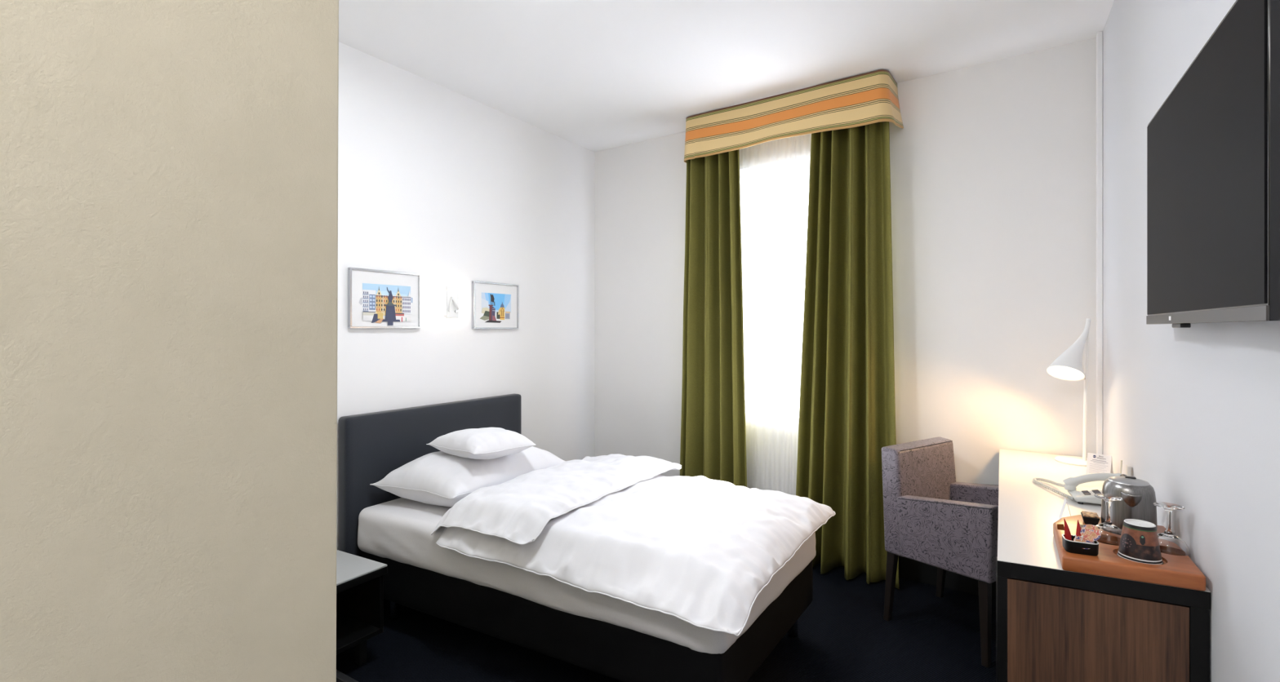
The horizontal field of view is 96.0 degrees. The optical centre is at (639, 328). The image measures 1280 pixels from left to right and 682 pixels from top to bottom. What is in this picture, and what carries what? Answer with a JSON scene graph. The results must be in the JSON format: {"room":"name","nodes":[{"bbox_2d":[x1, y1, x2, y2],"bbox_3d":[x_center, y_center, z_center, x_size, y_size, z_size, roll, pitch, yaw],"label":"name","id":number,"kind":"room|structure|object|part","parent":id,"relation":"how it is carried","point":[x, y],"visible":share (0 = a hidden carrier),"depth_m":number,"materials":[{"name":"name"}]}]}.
{"room":"hotel room","nodes":[
{"label":"hotel room","id":0,"kind":"room"},
{"bbox_2d":[0,0,338,681],"bbox_3d":[-1.837,0.005,0.442,2.080,2.750,2.092,0,0,32],"label":"wall","id":1,"kind":"structure","parent":0,"point":[169,168],"depth_m":0.61,"materials":[{"name":"beige paint"}]},
{"bbox_2d":[336,41,594,551],"bbox_3d":[-1.294,0.005,3.117,0.150,2.750,3.297,0,0,32],"label":"wall","id":2,"kind":"structure","parent":0,"point":[443,185],"depth_m":3.39,"materials":[{"name":"white paint"}]},
{"bbox_2d":[347,267,420,328],"bbox_3d":[-1.298,-0.148,2.948,0.022,0.295,0.398,0,0,32],"label":"framed picture","id":3,"kind":"object","parent":2,"relation":"attached to","point":[377,299],"visible":1,"depth_m":2.93,"materials":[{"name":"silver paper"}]},
{"bbox_2d":[359,283,413,325],"bbox_3d":[-1.292,-0.120,2.946,0.004,0.208,0.304,0,0,32],"label":"print","id":4,"kind":"object","parent":3,"relation":"attached to","point":[380,304],"depth_m":2.94,"materials":[{"name":"multicoloured paper"}]},
{"bbox_2d":[443,286,459,318],"bbox_3d":[-1.067,-0.150,3.271,0.067,0.178,0.084,0,0,32],"label":"wall lamp","id":5,"kind":"object","parent":2,"relation":"attached to","point":[451,294],"visible":1,"depth_m":3.26,"materials":[{"name":"white paint"}]},
{"bbox_3d":[-1.047,-0.144,3.267,0.050,0.074,0.013,0,0,-33],"label":"reading arm","id":6,"kind":"part","parent":5,"relation":"part of","materials":[{"name":"white paint"}]},
{"bbox_2d":[471,280,518,328],"bbox_3d":[-0.895,-0.141,3.588,0.022,0.288,0.374,0,0,32],"label":"framed picture","id":7,"kind":"object","parent":2,"relation":"attached to","point":[495,305],"visible":1,"depth_m":3.57,"materials":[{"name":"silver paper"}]},
{"bbox_2d":[480,292,511,323],"bbox_3d":[-0.895,-0.128,3.580,0.001,0.182,0.262,0,0,32],"label":"print","id":8,"kind":"object","parent":7,"relation":"attached to","point":[495,307],"depth_m":3.58,"materials":[{"name":"multicoloured paper"}]},
{"bbox_2d":[336,563,995,681],"bbox_3d":[-0.337,1.430,1.512,3.580,0.100,5.600,0,0,32],"label":"floor","id":9,"kind":"structure","parent":0,"point":[844,636],"depth_m":2.49,"materials":[{"name":"blue carpet"}]},
{"bbox_2d":[336,670,357,681],"bbox_3d":[-1.271,1.365,2.308,0.710,0.030,0.030,0,0,32],"label":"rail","id":10,"kind":"object","parent":9,"relation":"on","point":[340,677],"visible":0.02,"depth_m":2.23,"materials":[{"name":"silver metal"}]},
{"bbox_2d":[336,550,386,666],"bbox_3d":[-1.393,1.180,2.322,0.508,0.400,0.487,0,0,32],"label":"nightstand","id":11,"kind":"object","parent":9,"relation":"on","point":[359,580],"visible":0.25,"depth_m":2.39,"materials":[{"name":"black wood"}]},
{"bbox_3d":[-1.150,1.320,2.378,0.030,0.120,0.030,0,0,32],"label":"leg","id":12,"kind":"part","parent":11,"relation":"part of","materials":[{"name":"black"}]},
{"bbox_3d":[-1.393,0.984,2.322,0.508,0.008,0.487,0,0,32],"label":"glass","id":13,"kind":"part","parent":11,"relation":"part of","materials":[{"name":"grey glass"}]},
{"bbox_2d":[338,394,816,681],"bbox_3d":[-0.297,0.899,2.710,1.962,0.962,1.170,0,0,32],"label":"bed","id":14,"kind":"object","parent":9,"relation":"on","point":[623,642],"visible":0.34,"depth_m":2.37,"materials":[{"name":"grey fabric"}]},
{"bbox_3d":[-1.168,1.315,2.744,0.048,0.130,0.048,0,0,32],"label":"leg","id":15,"kind":"part","parent":14,"relation":"part of","materials":[{"name":"black wood"}]},
{"bbox_3d":[-1.095,0.849,3.212,0.076,0.862,1.170,0,0,32],"label":"headboard","id":16,"kind":"part","parent":14,"relation":"part of","materials":[{"name":"grey fabric"}]},
{"bbox_2d":[369,446,565,507],"bbox_3d":[-0.832,0.738,2.972,0.575,0.251,0.836,0,0,32],"label":"pillow","id":17,"kind":"object","parent":14,"relation":"on","point":[440,478],"visible":0.6,"depth_m":2.74,"materials":[{"name":"white fabric"}]},
{"bbox_2d":[426,427,536,459],"bbox_3d":[-0.791,0.571,2.869,0.392,0.138,0.387,0,0,-44],"label":"pillow","id":18,"kind":"object","parent":17,"relation":"on","point":[485,443],"visible":1,"depth_m":2.77,"materials":[{"name":"white fabric"}]},
{"bbox_3d":[-0.263,0.961,2.693,1.886,0.218,1.102,0,0,32],"label":"mattress","id":19,"kind":"part","parent":14,"relation":"part of","materials":[{"name":"white fabric"}]},
{"bbox_2d":[431,453,835,636],"bbox_3d":[0.003,0.791,2.575,1.434,0.254,1.224,0,0,32],"label":"duvet","id":20,"kind":"object","parent":14,"relation":"on","point":[700,551],"visible":1,"depth_m":2.21,"materials":[{"name":"white fabric"}]},
{"bbox_3d":[0.686,1.315,2.593,0.048,0.130,0.048,0,0,32],"label":"leg","id":21,"kind":"part","parent":14,"relation":"part of","materials":[{"name":"black wood"}]},
{"bbox_2d":[881,436,998,668],"bbox_3d":[1.482,0.970,2.651,0.512,0.821,0.505,0,0,-33],"label":"armchair","id":22,"kind":"object","parent":9,"relation":"on","point":[931,518],"visible":0.72,"depth_m":2.60,"materials":[{"name":"grey fabric"}]},
{"bbox_3d":[1.181,1.208,2.713,0.038,0.345,0.061,0,0,-33],"label":"leg","id":23,"kind":"part","parent":22,"relation":"part of","materials":[{"name":"black wood"}]},
{"bbox_3d":[1.377,0.805,2.814,0.500,0.491,0.118,0,0,-33],"label":"backrest","id":24,"kind":"part","parent":22,"relation":"part of","materials":[{"name":"grey fabric"}]},
{"bbox_3d":[1.551,1.208,2.951,0.038,0.345,0.061,0,0,-33],"label":"leg","id":25,"kind":"part","parent":22,"relation":"part of","materials":[{"name":"black wood"}]},
{"bbox_3d":[1.324,0.882,2.500,0.079,0.325,0.419,0,0,-33],"label":"armrest","id":26,"kind":"part","parent":22,"relation":"part of","materials":[{"name":"grey fabric"}]},
{"bbox_3d":[1.684,0.882,2.731,0.079,0.325,0.419,0,0,-33],"label":"armrest","id":27,"kind":"part","parent":22,"relation":"part of","materials":[{"name":"grey fabric"}]},
{"bbox_3d":[1.413,1.208,2.361,0.038,0.345,0.038,0,0,-33],"label":"leg","id":28,"kind":"part","parent":22,"relation":"part of","materials":[{"name":"black wood"}]},
{"bbox_2d":[995,448,1210,681],"bbox_3d":[1.558,0.995,2.107,0.423,0.770,1.656,0,0,32],"label":"desk","id":29,"kind":"object","parent":9,"relation":"on","point":[1054,624],"visible":0.77,"depth_m":1.46,"materials":[{"name":"brown laminate"}]},
{"bbox_3d":[0.957,1.016,1.526,0.022,0.728,0.030,0,0,26],"label":"leg","id":30,"kind":"part","parent":29,"relation":"part of","materials":[{"name":"black paint"}]},
{"bbox_2d":[1058,497,1071,519],"bbox_3d":[1.353,0.577,1.831,0.033,0.066,0.050,0,0,32],"label":"tent card","id":31,"kind":"object","parent":29,"relation":"on","point":[1064,501],"visible":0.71,"depth_m":1.83,"materials":[{"name":"white paper"}]},
{"bbox_2d":[1046,318,1091,466],"bbox_3d":[1.962,0.282,2.597,0.276,0.656,0.178,0,0,-39],"label":"desk lamp","id":32,"kind":"object","parent":29,"relation":"on","point":[1068,366],"visible":0.94,"depth_m":2.59,"materials":[{"name":"white metal"}]},
{"bbox_2d":[1049,366,1082,377],"bbox_3d":[1.896,0.190,2.565,0.116,0.064,0.106,0,0,32],"label":"diffuser","id":33,"kind":"object","parent":32,"relation":"attached to","point":[1055,371],"depth_m":2.57,"materials":[{"name":"white plastic"}]},
{"bbox_3d":[1.926,0.096,2.557,0.201,0.282,0.132,0,0,8],"label":"lamp shade","id":34,"kind":"part","parent":32,"relation":"part of","materials":[{"name":"white metal"}]},
{"bbox_3d":[2.014,0.295,2.602,0.025,0.610,0.013,0,0,32],"label":"stem","id":35,"kind":"part","parent":32,"relation":"part of","materials":[{"name":"white metal"}]},
{"bbox_2d":[1032,473,1121,504],"bbox_3d":[1.625,0.559,2.117,0.194,0.102,0.370,0,0,9],"label":"telephone","id":36,"kind":"object","parent":29,"relation":"on","point":[1081,495],"visible":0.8,"depth_m":2.05,"materials":[{"name":"grey plastic"}]},
{"bbox_3d":[1.564,0.589,2.164,0.062,0.039,0.296,0,0,10],"label":"coiled cord","id":37,"kind":"part","parent":36,"relation":"part of","materials":[{"name":"grey plastic"}]},
{"bbox_3d":[1.600,0.567,1.995,0.122,0.028,0.062,0,0,26],"label":"key panel","id":38,"kind":"part","parent":36,"relation":"part of","materials":[{"name":"white"}]},
{"bbox_3d":[1.130,1.008,1.440,0.362,0.704,0.018,0,0,26],"label":"panel","id":39,"kind":"part","parent":29,"relation":"part of","materials":[{"name":"brown wood"}]},
{"bbox_2d":[1085,453,1113,474],"bbox_3d":[1.898,0.565,2.381,0.052,0.090,0.080,0,0,-38],"label":"tent card","id":40,"kind":"object","parent":29,"relation":"on","point":[1095,463],"visible":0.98,"depth_m":2.37,"materials":[{"name":"white paper"}]},
{"bbox_3d":[1.558,0.632,2.107,0.422,0.040,1.656,0,0,32],"label":"frame","id":41,"kind":"part","parent":29,"relation":"part of","materials":[{"name":"black paint"}]},
{"bbox_2d":[1120,460,1122,474],"bbox_3d":[1.810,0.552,2.170,0.029,0.115,0.029,0,0,32],"label":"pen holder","id":42,"kind":"object","parent":29,"relation":"on","point":[1121,464],"visible":0.06,"depth_m":2.16,"materials":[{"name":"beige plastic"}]},
{"bbox_2d":[1125,465,1131,476],"bbox_3d":[1.776,0.554,2.096,0.011,0.111,0.035,0,0,32],"label":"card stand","id":43,"kind":"object","parent":29,"relation":"on","point":[1128,469],"visible":0.44,"depth_m":2.08,"materials":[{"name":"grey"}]},
{"bbox_2d":[1053,515,1205,591],"bbox_3d":[1.292,0.591,1.560,0.272,0.038,0.433,0,0,32],"label":"wooden tray","id":44,"kind":"object","parent":29,"relation":"on","point":[1176,571],"visible":0.6,"depth_m":1.41,"materials":[{"name":"orange wood"}]},
{"bbox_2d":[1062,534,1098,556],"bbox_3d":[1.130,0.556,1.480,0.072,0.032,0.056,0,0,26],"label":"bowl","id":45,"kind":"object","parent":44,"relation":"on","point":[1072,547],"visible":0.84,"depth_m":1.46,"materials":[{"name":"black paint"}]},
{"bbox_2d":[1063,519,1071,541],"bbox_3d":[1.114,0.530,1.501,0.017,0.068,0.006,0,0,32],"label":"sachet","id":46,"kind":"object","parent":45,"relation":"in","point":[1067,532],"visible":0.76,"depth_m":1.50,"materials":[{"name":"red paper"}]},
{"bbox_2d":[1075,520,1081,537],"bbox_3d":[1.135,0.530,1.489,0.014,0.068,0.007,0,0,44],"label":"sachet","id":47,"kind":"object","parent":45,"relation":"in","point":[1078,528],"visible":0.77,"depth_m":1.49,"materials":[{"name":"red paper"}]},
{"bbox_2d":[1073,536,1094,549],"bbox_3d":[1.131,0.551,1.469,0.043,0.034,0.040,0,0,32],"label":"pot","id":48,"kind":"object","parent":45,"relation":"in","point":[1078,539],"visible":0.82,"depth_m":1.47,"materials":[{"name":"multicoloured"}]},
{"bbox_2d":[1080,524,1101,542],"bbox_3d":[1.153,0.523,1.476,0.041,0.040,0.035,0,0,32],"label":"pot","id":49,"kind":"object","parent":48,"relation":"on","point":[1091,533],"visible":1,"depth_m":1.47,"materials":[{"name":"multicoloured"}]},
{"bbox_2d":[1080,511,1099,525],"bbox_3d":[1.323,0.558,1.694,0.040,0.026,0.051,0,0,32],"label":"snack box","id":50,"kind":"object","parent":44,"relation":"on","point":[1089,518],"visible":0.93,"depth_m":1.68,"materials":[{"name":"black"}]},
{"bbox_2d":[1093,493,1123,546],"bbox_3d":[1.270,0.526,1.563,0.078,0.139,0.078,0,0,32],"label":"wine glass","id":51,"kind":"object","parent":44,"relation":"on","point":[1111,534],"visible":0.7,"depth_m":1.55,"materials":[{"name":"clear glass"}]},
{"bbox_2d":[1100,474,1157,530],"bbox_3d":[1.401,0.497,1.645,0.173,0.150,0.122,0,0,-28],"label":"electric kettle","id":52,"kind":"object","parent":44,"relation":"on","point":[1138,495],"visible":0.71,"depth_m":1.60,"materials":[{"name":"metal"}]},
{"bbox_3d":[1.387,0.430,1.638,0.091,0.010,0.091,0,0,32],"label":"lid","id":53,"kind":"part","parent":52,"relation":"part of","materials":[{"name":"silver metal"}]},
{"bbox_3d":[1.354,0.474,1.586,0.052,0.039,0.034,0,0,32],"label":"spout","id":54,"kind":"part","parent":52,"relation":"part of","materials":[{"name":"metal"}]},
{"bbox_2d":[1116,519,1163,564],"bbox_3d":[1.254,0.535,1.447,0.089,0.094,0.089,0,0,32],"label":"paper cup","id":55,"kind":"object","parent":44,"relation":"on","point":[1139,540],"visible":0.99,"depth_m":1.42,"materials":[{"name":"black paper"}]},
{"bbox_2d":[1120,533,1145,552],"bbox_3d":[1.224,0.533,1.436,0.015,0.050,0.053,0,0,-23],"label":"print","id":56,"kind":"object","parent":55,"relation":"on","point":[1130,543],"depth_m":1.43,"materials":[{"name":"black"}]},
{"bbox_2d":[1152,502,1189,556],"bbox_3d":[1.364,0.526,1.487,0.078,0.139,0.078,0,0,32],"label":"wine glass","id":57,"kind":"object","parent":44,"relation":"on","point":[1170,544],"visible":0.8,"depth_m":1.47,"materials":[{"name":"clear glass"}]},
{"bbox_3d":[1.311,1.016,1.356,0.034,0.728,0.030,0,0,26],"label":"leg","id":58,"kind":"part","parent":29,"relation":"part of","materials":[{"name":"black paint"}]},
{"bbox_2d":[338,0,1114,151],"bbox_3d":[-0.337,-1.420,1.512,3.580,0.100,5.600,0,0,32],"label":"ceiling","id":59,"kind":"structure","parent":0,"point":[593,75],"depth_m":2.78,"materials":[{"name":"white paint"}]},
{"bbox_2d":[594,37,1096,485],"bbox_3d":[0.966,0.005,3.628,3.442,2.750,0.140,0,0,35],"label":"wall","id":60,"kind":"structure","parent":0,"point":[993,164],"depth_m":3.03,"materials":[{"name":"white paint"}]},
{"bbox_2d":[684,69,903,163],"bbox_3d":[0.851,-1.227,3.454,1.299,0.286,0.275,0,0,35],"label":"valance","id":61,"kind":"object","parent":60,"relation":"attached to","point":[871,97],"visible":0.99,"depth_m":3.28,"materials":[{"name":"fabric"}]},
{"bbox_2d":[680,149,746,487],"bbox_3d":[0.482,0.024,3.692,0.490,2.688,0.163,0,0,35],"label":"curtain","id":62,"kind":"object","parent":61,"relation":"hanging from","point":[713,433],"visible":0.8,"depth_m":3.67,"materials":[{"name":"green fabric"}]},
{"bbox_2d":[738,133,811,495],"bbox_3d":[0.883,0.020,3.561,0.701,2.680,0.030,0,0,35],"label":"sheer curtain","id":63,"kind":"object","parent":61,"relation":"hanging from","point":[775,175],"visible":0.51,"depth_m":3.60,"materials":[{"name":"white fabric"}]},
{"bbox_2d":[795,121,898,589],"bbox_3d":[1.148,0.024,3.223,0.569,2.688,0.186,0,0,32],"label":"curtain","id":64,"kind":"object","parent":61,"relation":"hanging from","point":[847,404],"visible":0.81,"depth_m":3.20,"materials":[{"name":"green fabric"}]},
{"bbox_2d":[898,556,995,599],"bbox_3d":[0.905,1.320,3.577,3.063,0.120,0.012,0,0,35],"label":"baseboard","id":65,"kind":"structure","parent":60,"relation":"attached to","point":[908,569],"depth_m":3.10,"materials":[{"name":"black"}]},
{"bbox_2d":[1102,0,1279,681],"bbox_3d":[0.916,0.005,0.479,0.200,2.750,5.090,0,0,31],"label":"wall","id":66,"kind":"structure","parent":0,"point":[1193,412],"depth_m":1.49,"materials":[{"name":"white paint"}]},
{"bbox_2d":[1096,31,1102,454],"bbox_3d":[2.125,0.005,2.665,0.022,2.750,0.025,0,0,32],"label":"trim","id":67,"kind":"structure","parent":66,"relation":"attached to","point":[1100,34],"depth_m":2.65,"materials":[{"name":"white paint"}]},
{"bbox_2d":[1146,0,1279,328],"bbox_3d":[1.224,-0.288,1.237,0.070,0.573,0.873,0,0,32],"label":"television","id":68,"kind":"object","parent":66,"relation":"attached to","point":[1213,144],"visible":1,"depth_m":1.07,"materials":[{"name":"black plastic"}]}
]}

